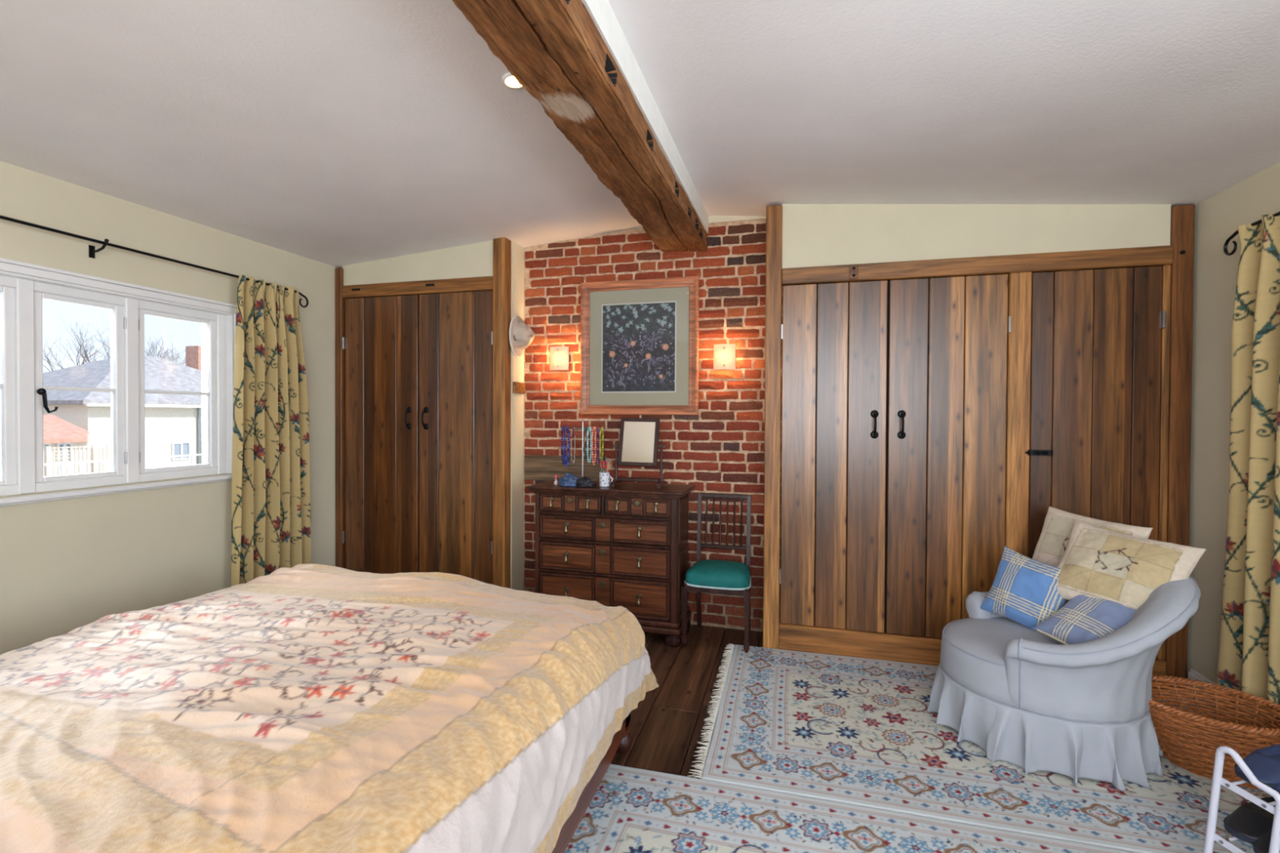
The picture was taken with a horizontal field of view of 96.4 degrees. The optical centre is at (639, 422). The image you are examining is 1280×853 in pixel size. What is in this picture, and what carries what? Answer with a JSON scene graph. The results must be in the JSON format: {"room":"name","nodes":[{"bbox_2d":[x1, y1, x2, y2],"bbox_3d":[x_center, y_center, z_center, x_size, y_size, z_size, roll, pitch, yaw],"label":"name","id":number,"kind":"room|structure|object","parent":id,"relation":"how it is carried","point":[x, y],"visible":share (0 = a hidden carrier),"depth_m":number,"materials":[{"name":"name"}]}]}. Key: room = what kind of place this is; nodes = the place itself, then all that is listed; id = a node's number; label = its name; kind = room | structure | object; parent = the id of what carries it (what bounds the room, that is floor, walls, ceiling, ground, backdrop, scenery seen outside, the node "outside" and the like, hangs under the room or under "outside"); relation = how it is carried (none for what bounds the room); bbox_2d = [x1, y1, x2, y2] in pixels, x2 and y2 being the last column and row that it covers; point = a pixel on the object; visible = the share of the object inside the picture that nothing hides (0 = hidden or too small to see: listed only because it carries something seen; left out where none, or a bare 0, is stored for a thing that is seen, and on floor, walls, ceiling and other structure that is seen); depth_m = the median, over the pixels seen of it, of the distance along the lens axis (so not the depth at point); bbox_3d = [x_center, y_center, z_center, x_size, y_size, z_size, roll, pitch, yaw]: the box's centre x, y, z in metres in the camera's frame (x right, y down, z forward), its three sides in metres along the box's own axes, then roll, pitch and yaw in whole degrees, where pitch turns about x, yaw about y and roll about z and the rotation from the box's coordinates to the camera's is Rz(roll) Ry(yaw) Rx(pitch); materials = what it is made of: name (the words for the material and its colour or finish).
{"room":"bedroom","nodes":[
{"label":"bedroom","id":0,"kind":"room"},
{"bbox_2d":[0,160,336,654],"bbox_3d":[-3.000,-0.020,2.143,0.260,3.200,5.600,0,1,15],"label":"wall","id":1,"kind":"structure","parent":0,"point":[67,565],"depth_m":3.00,"materials":[{"name":"beige paint"}]},
{"bbox_2d":[0,257,236,506],"bbox_3d":[-2.802,-0.175,2.544,0.175,1.074,2.112,0,1,15],"label":"window","id":2,"kind":"structure","parent":1,"relation":"in","point":[23,395],"depth_m":2.94,"materials":[{"name":"white paint"}]},
{"bbox_2d":[0,215,308,307],"bbox_3d":[-2.678,-0.830,2.608,0.112,0.118,2.783,0,1,15],"label":"curtain rod","id":3,"kind":"object","parent":1,"relation":"attached to","point":[91,248],"visible":1,"depth_m":2.80,"materials":[{"name":"black metal"}]},
{"bbox_2d":[231,274,311,586],"bbox_3d":[-2.375,0.204,3.686,0.118,2.201,0.573,0,1,15],"label":"curtain","id":4,"kind":"object","parent":3,"relation":"hanging from","point":[271,509],"visible":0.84,"depth_m":3.67,"materials":[{"name":"fabric"}]},
{"bbox_2d":[342,240,493,285],"bbox_3d":[-1.611,-1.328,4.160,1.270,0.619,0.070,0,1,15],"label":"wall","id":5,"kind":"structure","parent":0,"point":[475,260],"depth_m":4.10,"materials":[{"name":"beige paint"}]},
{"bbox_2d":[510,240,524,591],"bbox_3d":[-1.528,-0.090,4.420,1.415,3.100,0.440,0,1,15],"label":"wall","id":6,"kind":"structure","parent":0,"point":[517,251],"depth_m":4.11,"materials":[{"name":"beige paint"}]},
{"bbox_2d":[512,382,524,394],"bbox_3d":[-0.868,-0.248,4.105,0.020,0.080,0.163,0,1,15],"label":"rail","id":7,"kind":"object","parent":6,"relation":"attached to","point":[517,387],"visible":1,"depth_m":4.08,"materials":[{"name":"brown wood"}]},
{"bbox_2d":[509,315,535,356],"bbox_3d":[-0.817,-0.615,4.062,0.124,0.295,0.247,0,1,15],"label":"sun hat","id":8,"kind":"object","parent":6,"relation":"hanging from","point":[521,335],"visible":1,"depth_m":4.01,"materials":[{"name":"fabric"}]},
{"bbox_2d":[0,0,1279,267],"bbox_3d":[-0.267,-1.370,1.427,5.970,0.656,5.650,0,1,15],"label":"ceiling","id":9,"kind":"structure","parent":0,"point":[335,133],"depth_m":2.21,"materials":[{"name":"paint"}]},
{"bbox_2d":[502,71,523,88],"bbox_3d":[-0.464,-1.264,2.117,0.089,0.020,0.089,0,1,7],"label":"recessed light","id":10,"kind":"object","parent":9,"relation":"in","point":[508,80],"visible":0.66,"depth_m":2.11,"materials":[{"name":"white paint"}]},
{"bbox_2d":[452,0,707,252],"bbox_3d":[-0.351,-1.177,1.457,0.332,0.445,5.060,0,1,15],"label":"ceiling beam","id":11,"kind":"structure","parent":9,"relation":"attached to","point":[555,50],"depth_m":1.93,"materials":[{"name":"brown wood"}]},
{"bbox_2d":[581,0,708,233],"bbox_3d":[-0.201,-1.219,1.406,0.030,0.358,5.040,0,1,15],"label":"trim","id":12,"kind":"structure","parent":9,"relation":"attached to","point":[601,11],"depth_m":2.12,"materials":[{"name":"white paint"}]},
{"bbox_2d":[523,216,782,635],"bbox_3d":[0.097,-0.079,4.071,1.905,3.100,0.280,0,1,15],"label":"wall","id":13,"kind":"structure","parent":0,"point":[720,449],"depth_m":3.87,"materials":[{"name":"brick"}]},
{"bbox_2d":[549,346,568,370],"bbox_3d":[-0.566,-0.453,4.063,0.142,0.166,0.108,0,1,15],"label":"wall lamp","id":14,"kind":"object","parent":13,"relation":"attached to","point":[558,355],"visible":1,"depth_m":4.02,"materials":[{"name":"white glass"}]},
{"bbox_2d":[580,275,698,415],"bbox_3d":[-0.014,-0.517,3.940,0.838,0.930,0.030,0,1,15],"label":"framed picture","id":15,"kind":"object","parent":13,"relation":"attached to","point":[639,338],"visible":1,"depth_m":3.94,"materials":[{"name":"multicoloured paper"}]},
{"bbox_2d":[602,302,675,391],"bbox_3d":[-0.012,-0.515,3.943,0.515,0.599,0.001,0,1,15],"label":"print","id":16,"kind":"object","parent":15,"relation":"attached to","point":[638,340],"depth_m":3.94},
{"bbox_2d":[713,343,735,369],"bbox_3d":[0.559,-0.429,3.764,0.142,0.166,0.108,0,1,15],"label":"wall lamp","id":17,"kind":"object","parent":13,"relation":"attached to","point":[724,354],"visible":1,"depth_m":3.72,"materials":[{"name":"white glass"}]},
{"bbox_2d":[610,624,1194,778],"bbox_3d":[-0.311,1.501,1.444,5.920,0.200,5.600,0,1,15],"label":"floor","id":18,"kind":"structure","parent":0,"point":[666,726],"depth_m":2.85,"materials":[{"name":"brown wood"}]},
{"bbox_2d":[334,236,511,588],"bbox_3d":[-1.605,0.040,4.145,1.406,2.645,0.137,0,1,15],"label":"wardrobe","id":19,"kind":"object","parent":18,"relation":"on","point":[423,368],"visible":0.84,"depth_m":4.11,"materials":[{"name":"brown wood"}]},
{"bbox_2d":[551,712,631,852],"bbox_3d":[-1.147,1.096,1.585,1.729,0.600,2.252,0,1,15],"label":"bed","id":20,"kind":"object","parent":18,"relation":"on","point":[621,742],"visible":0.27,"depth_m":1.97,"materials":[{"name":"brown wood"}]},
{"bbox_2d":[0,564,658,852],"bbox_3d":[-1.144,0.924,1.709,1.956,0.494,2.256,0,1,15],"label":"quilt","id":21,"kind":"object","parent":20,"relation":"on","point":[300,708],"visible":1,"depth_m":1.43,"materials":[{"name":"fabric"}]},
{"bbox_2d":[526,479,695,646],"bbox_3d":[-0.185,0.895,3.789,1.040,0.958,0.422,0,1,16],"label":"dresser","id":22,"kind":"object","parent":18,"relation":"on","point":[624,544],"visible":0.86,"depth_m":3.60,"materials":[{"name":"brown wood"}]},
{"bbox_2d":[553,475,557,484],"bbox_3d":[-0.559,0.380,3.806,0.028,0.066,0.028,0,1,15],"label":"bottle","id":23,"kind":"object","parent":22,"relation":"on","point":[555,477],"visible":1,"depth_m":3.80,"materials":[{"name":"pink glass"}]},
{"bbox_2d":[558,472,579,486],"bbox_3d":[-0.468,0.369,3.748,0.151,0.086,0.125,0,1,15],"label":"scarf","id":24,"kind":"object","parent":22,"relation":"on","point":[568,480],"visible":0.92,"depth_m":3.72,"materials":[{"name":"fabric"}]},
{"bbox_2d":[560,419,604,477],"bbox_3d":[-0.397,0.196,3.895,0.315,0.433,0.112,0,1,15],"label":"stand","id":25,"kind":"object","parent":22,"relation":"on","point":[582,428],"visible":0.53,"depth_m":3.89,"materials":[{"name":"metal"}]},
{"bbox_2d":[560,426,565,463],"bbox_3d":[-0.523,0.157,3.924,0.038,0.258,0.024,0,1,15],"label":"necklace","id":26,"kind":"object","parent":25,"relation":"hanging from","point":[562,429],"visible":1,"depth_m":3.92,"materials":[{"name":"blue plastic"}]},
{"bbox_2d":[564,426,569,466],"bbox_3d":[-0.499,0.166,3.917,0.040,0.278,0.024,0,1,15],"label":"necklace","id":27,"kind":"object","parent":25,"relation":"hanging from","point":[568,432],"visible":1,"depth_m":3.91,"materials":[{"name":"blue plastic"}]},
{"bbox_2d":[564,426,575,438],"bbox_3d":[-0.476,0.069,3.902,0.077,0.077,0.009,0,1,15],"label":"bracelet","id":28,"kind":"object","parent":25,"relation":"hanging from","point":[568,427],"visible":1,"depth_m":3.90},
{"bbox_2d":[570,426,575,463],"bbox_3d":[-0.457,0.156,3.906,0.036,0.249,0.017,0,1,15],"label":"necklace","id":29,"kind":"object","parent":25,"relation":"hanging from","point":[572,427],"visible":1,"depth_m":3.90,"materials":[{"name":"grey metal"}]},
{"bbox_2d":[582,426,588,458],"bbox_3d":[-0.368,0.138,3.882,0.038,0.215,0.022,0,1,15],"label":"necklace","id":30,"kind":"object","parent":25,"relation":"hanging from","point":[584,432],"visible":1,"depth_m":3.88,"materials":[{"name":"teal plastic"}]},
{"bbox_2d":[586,426,591,462],"bbox_3d":[-0.343,0.151,3.875,0.041,0.245,0.023,0,1,15],"label":"necklace","id":31,"kind":"object","parent":25,"relation":"hanging from","point":[590,428],"visible":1,"depth_m":3.87,"materials":[{"name":"teal plastic"}]},
{"bbox_2d":[591,426,595,465],"bbox_3d":[-0.310,0.160,3.867,0.038,0.262,0.024,0,1,15],"label":"necklace","id":32,"kind":"object","parent":25,"relation":"hanging from","point":[593,428],"visible":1,"depth_m":3.86,"materials":[{"name":"plastic"}]},
{"bbox_2d":[595,426,599,463],"bbox_3d":[-0.284,0.154,3.859,0.032,0.248,0.020,0,1,15],"label":"necklace","id":33,"kind":"object","parent":25,"relation":"hanging from","point":[598,428],"visible":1,"depth_m":3.85,"materials":[{"name":"purple plastic"}]},
{"bbox_2d":[599,426,604,460],"bbox_3d":[-0.258,0.144,3.853,0.034,0.228,0.022,0,1,15],"label":"necklace","id":34,"kind":"object","parent":25,"relation":"hanging from","point":[602,428],"visible":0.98,"depth_m":3.85,"materials":[{"name":"plastic"}]},
{"bbox_2d":[575,476,596,487],"bbox_3d":[-0.354,0.382,3.721,0.140,0.063,0.118,0,1,15],"label":"scarf","id":35,"kind":"object","parent":22,"relation":"on","point":[585,482],"visible":1,"depth_m":3.69,"materials":[{"name":"fabric"}]},
{"bbox_2d":[599,471,613,487],"bbox_3d":[-0.226,0.370,3.713,0.068,0.092,0.082,0,1,-41],"label":"mug","id":36,"kind":"object","parent":22,"relation":"on","point":[604,477],"visible":0.98,"depth_m":3.69,"materials":[{"name":"white ceramic"}]},
{"bbox_2d":[600,460,607,472],"bbox_3d":[-0.235,0.324,3.711,0.050,0.154,0.012,0,1,15],"label":"scissors","id":37,"kind":"object","parent":36,"relation":"in","point":[603,463],"visible":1,"depth_m":3.71,"materials":[{"name":"metal"}]},
{"bbox_2d":[610,417,666,488],"bbox_3d":[-0.009,0.192,3.730,0.354,0.448,0.170,0,1,15],"label":"mirror","id":38,"kind":"object","parent":22,"relation":"on","point":[637,446],"visible":1,"depth_m":3.72,"materials":[{"name":"brown wood"}]},
{"bbox_2d":[681,493,751,653],"bbox_3d":[0.501,0.925,3.624,0.412,0.903,0.434,0,1,15],"label":"dining chair","id":39,"kind":"object","parent":18,"relation":"on","point":[712,576],"visible":1,"depth_m":3.52,"materials":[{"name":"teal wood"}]},
{"bbox_2d":[564,764,1138,852],"bbox_3d":[0.853,1.401,1.522,2.614,0.010,1.050,0,1,15],"label":"patterned rug","id":40,"kind":"object","parent":18,"relation":"on","point":[632,810],"visible":0.85,"depth_m":1.96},
{"bbox_2d":[763,204,1195,688],"bbox_3d":[1.802,0.042,3.239,2.144,2.695,0.135,0,1,15],"label":"wardrobe","id":41,"kind":"object","parent":18,"relation":"on","point":[935,413],"visible":0.88,"depth_m":3.23,"materials":[{"name":"brown wood"}]},
{"bbox_2d":[687,643,1271,852],"bbox_3d":[1.499,1.390,2.599,2.361,0.011,1.358,0,1,15],"label":"patterned rug","id":42,"kind":"object","parent":18,"relation":"on","point":[854,731],"visible":0.69,"depth_m":2.31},
{"bbox_2d":[927,575,1200,791],"bbox_3d":[1.830,0.998,2.553,0.975,0.781,0.840,0,1,14],"label":"tub chair","id":43,"kind":"object","parent":42,"relation":"on","point":[1033,701],"visible":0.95,"depth_m":2.25,"materials":[{"name":"grey fabric"}]},
{"bbox_2d":[979,546,1066,631],"bbox_3d":[1.837,0.800,2.712,0.188,0.361,0.362,0,1,-19],"label":"cushion","id":44,"kind":"object","parent":43,"relation":"on","point":[1024,591],"visible":0.89,"depth_m":2.68,"materials":[{"name":"fabric"}]},
{"bbox_2d":[1032,595,1136,644],"bbox_3d":[1.918,0.846,2.397,0.280,0.236,0.361,0,1,-12],"label":"cushion","id":45,"kind":"object","parent":43,"relation":"on","point":[1082,619],"visible":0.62,"depth_m":2.39,"materials":[{"name":"fabric"}]},
{"bbox_2d":[1031,506,1152,566],"bbox_3d":[2.136,0.637,2.752,0.205,0.398,0.475,0,1,-22],"label":"cushion","id":46,"kind":"object","parent":43,"relation":"on","point":[1052,543],"visible":0.29,"depth_m":2.81,"materials":[{"name":"fabric"}]},
{"bbox_2d":[1057,520,1206,609],"bbox_3d":[2.078,0.652,2.486,0.259,0.364,0.489,0,1,-26],"label":"cushion","id":47,"kind":"object","parent":43,"relation":"on","point":[1098,562],"visible":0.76,"depth_m":2.44,"materials":[{"name":"fabric"}]},
{"bbox_2d":[1148,674,1279,789],"bbox_3d":[2.270,1.253,2.294,0.538,0.294,0.427,1,1,33],"label":"wicker basket","id":48,"kind":"object","parent":42,"relation":"on","point":[1199,760],"visible":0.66,"depth_m":2.27,"materials":[{"name":"brown wicker"}]},
{"bbox_2d":[1203,746,1279,852],"bbox_3d":[2.012,1.196,1.746,0.589,0.428,0.163,0,1,-15],"label":"shoe rack","id":49,"kind":"object","parent":42,"relation":"on","point":[1211,836],"visible":1,"depth_m":1.71,"materials":[{"name":"white metal"}]},
{"bbox_2d":[1223,796,1275,844],"bbox_3d":[1.915,1.218,1.759,0.250,0.063,0.118,0,1,-19],"label":"shoe","id":50,"kind":"object","parent":49,"relation":"on","point":[1249,822],"visible":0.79,"depth_m":1.74,"materials":[{"name":"black leather"}]},
{"bbox_2d":[1234,744,1279,788],"bbox_3d":[1.951,1.053,1.761,0.250,0.063,0.118,0,1,-19],"label":"shoe","id":51,"kind":"object","parent":49,"relation":"on","point":[1264,763],"visible":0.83,"depth_m":1.75,"materials":[{"name":"blue fabric"}]},
{"bbox_2d":[1252,828,1279,852],"bbox_3d":[1.916,1.228,1.677,0.250,0.063,0.118,0,1,-19],"label":"shoe","id":52,"kind":"object","parent":49,"relation":"on","point":[1262,844],"visible":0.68,"depth_m":1.67,"materials":[{"name":"black leather"}]},
{"bbox_2d":[1271,782,1279,794],"bbox_3d":[1.985,1.062,1.691,0.250,0.063,0.118,0,1,-19],"label":"shoe","id":53,"kind":"object","parent":49,"relation":"on","point":[1277,788],"visible":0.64,"depth_m":1.68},
{"bbox_2d":[782,204,1170,268],"bbox_3d":[1.815,-1.267,3.250,1.960,0.688,0.070,0,1,15],"label":"wall","id":54,"kind":"structure","parent":0,"point":[814,235],"depth_m":3.23,"materials":[{"name":"beige paint"}]},
{"bbox_2d":[1186,162,1279,685],"bbox_3d":[2.392,0.023,0.710,0.260,3.200,5.600,0,1,15],"label":"wall","id":55,"kind":"structure","parent":0,"point":[1216,218],"depth_m":2.81,"materials":[{"name":"beige paint"}]},
{"bbox_2d":[1187,669,1215,706],"bbox_3d":[2.218,1.357,0.643,0.022,0.132,4.755,0,1,15],"label":"baseboard","id":56,"kind":"structure","parent":55,"relation":"attached to","point":[1193,674],"depth_m":2.87,"materials":[{"name":"white paint"}]},
{"bbox_2d":[1223,211,1279,255],"bbox_3d":[2.307,-0.796,1.097,0.118,0.118,3.123,0,1,15],"label":"curtain rod","id":57,"kind":"object","parent":55,"relation":"attached to","point":[1225,246],"visible":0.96,"depth_m":2.55,"materials":[{"name":"black metal"}]},
{"bbox_2d":[1213,213,1279,743],"bbox_3d":[2.548,0.242,2.163,0.112,2.208,0.968,0,1,15],"label":"curtain","id":58,"kind":"object","parent":57,"relation":"hanging from","point":[1249,655],"visible":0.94,"depth_m":2.40,"materials":[{"name":"fabric"}]},
{"label":"outside","id":59,"kind":"structure","parent":0,"visible":0},
{"bbox_3d":[-36.572,3.544,25.281,76.380,0.200,90.000,0,1,15],"label":"ground","id":60,"kind":"structure","parent":59,"visible":0},
{"bbox_2d":[43,414,102,475],"bbox_3d":[-21.043,1.716,14.511,4.700,3.860,9.800,0,1,15],"label":"bungalow","id":61,"kind":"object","parent":60,"relation":"on","point":[57,432],"visible":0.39,"depth_m":18.14,"materials":[{"name":"red tile"}]},
{"bbox_2d":[44,444,111,476],"bbox_3d":[-12.183,2.101,12.626,0.080,3.220,1.480,0,1,15],"label":"trellis","id":62,"kind":"object","parent":60,"relation":"on","point":[93,449],"visible":0.23,"depth_m":12.39,"materials":[{"name":"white wood"}]},
{"bbox_2d":[42,317,186,372],"bbox_3d":[-26.706,-0.988,31.206,8.815,8.829,6.943,0,1,-9],"label":"bare tree","id":63,"kind":"object","parent":60,"relation":"on","point":[85,352],"visible":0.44,"depth_m":29.31,"materials":[{"name":"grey plant"}]},
{"bbox_2d":[42,346,201,472],"bbox_3d":[-22.128,-0.092,25.542,8.810,7.200,9.700,0,1,15],"label":"house","id":64,"kind":"structure","parent":60,"relation":"on","point":[173,422],"depth_m":22.73,"materials":[{"name":"paint"}]},
{"bbox_2d":[43,453,201,476],"bbox_3d":[-11.549,2.258,13.069,0.060,2.900,5.340,0,1,15],"label":"railing","id":65,"kind":"object","parent":60,"relation":"on","point":[63,465],"visible":0.16,"depth_m":12.16,"materials":[{"name":"white paint"}]},
{"bbox_2d":[71,324,186,364],"bbox_3d":[-28.916,-1.636,33.471,8.601,10.037,6.435,1,1,40],"label":"bare tree","id":66,"kind":"object","parent":60,"relation":"on","point":[105,344],"visible":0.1,"depth_m":32.57,"materials":[{"name":"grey plant"}]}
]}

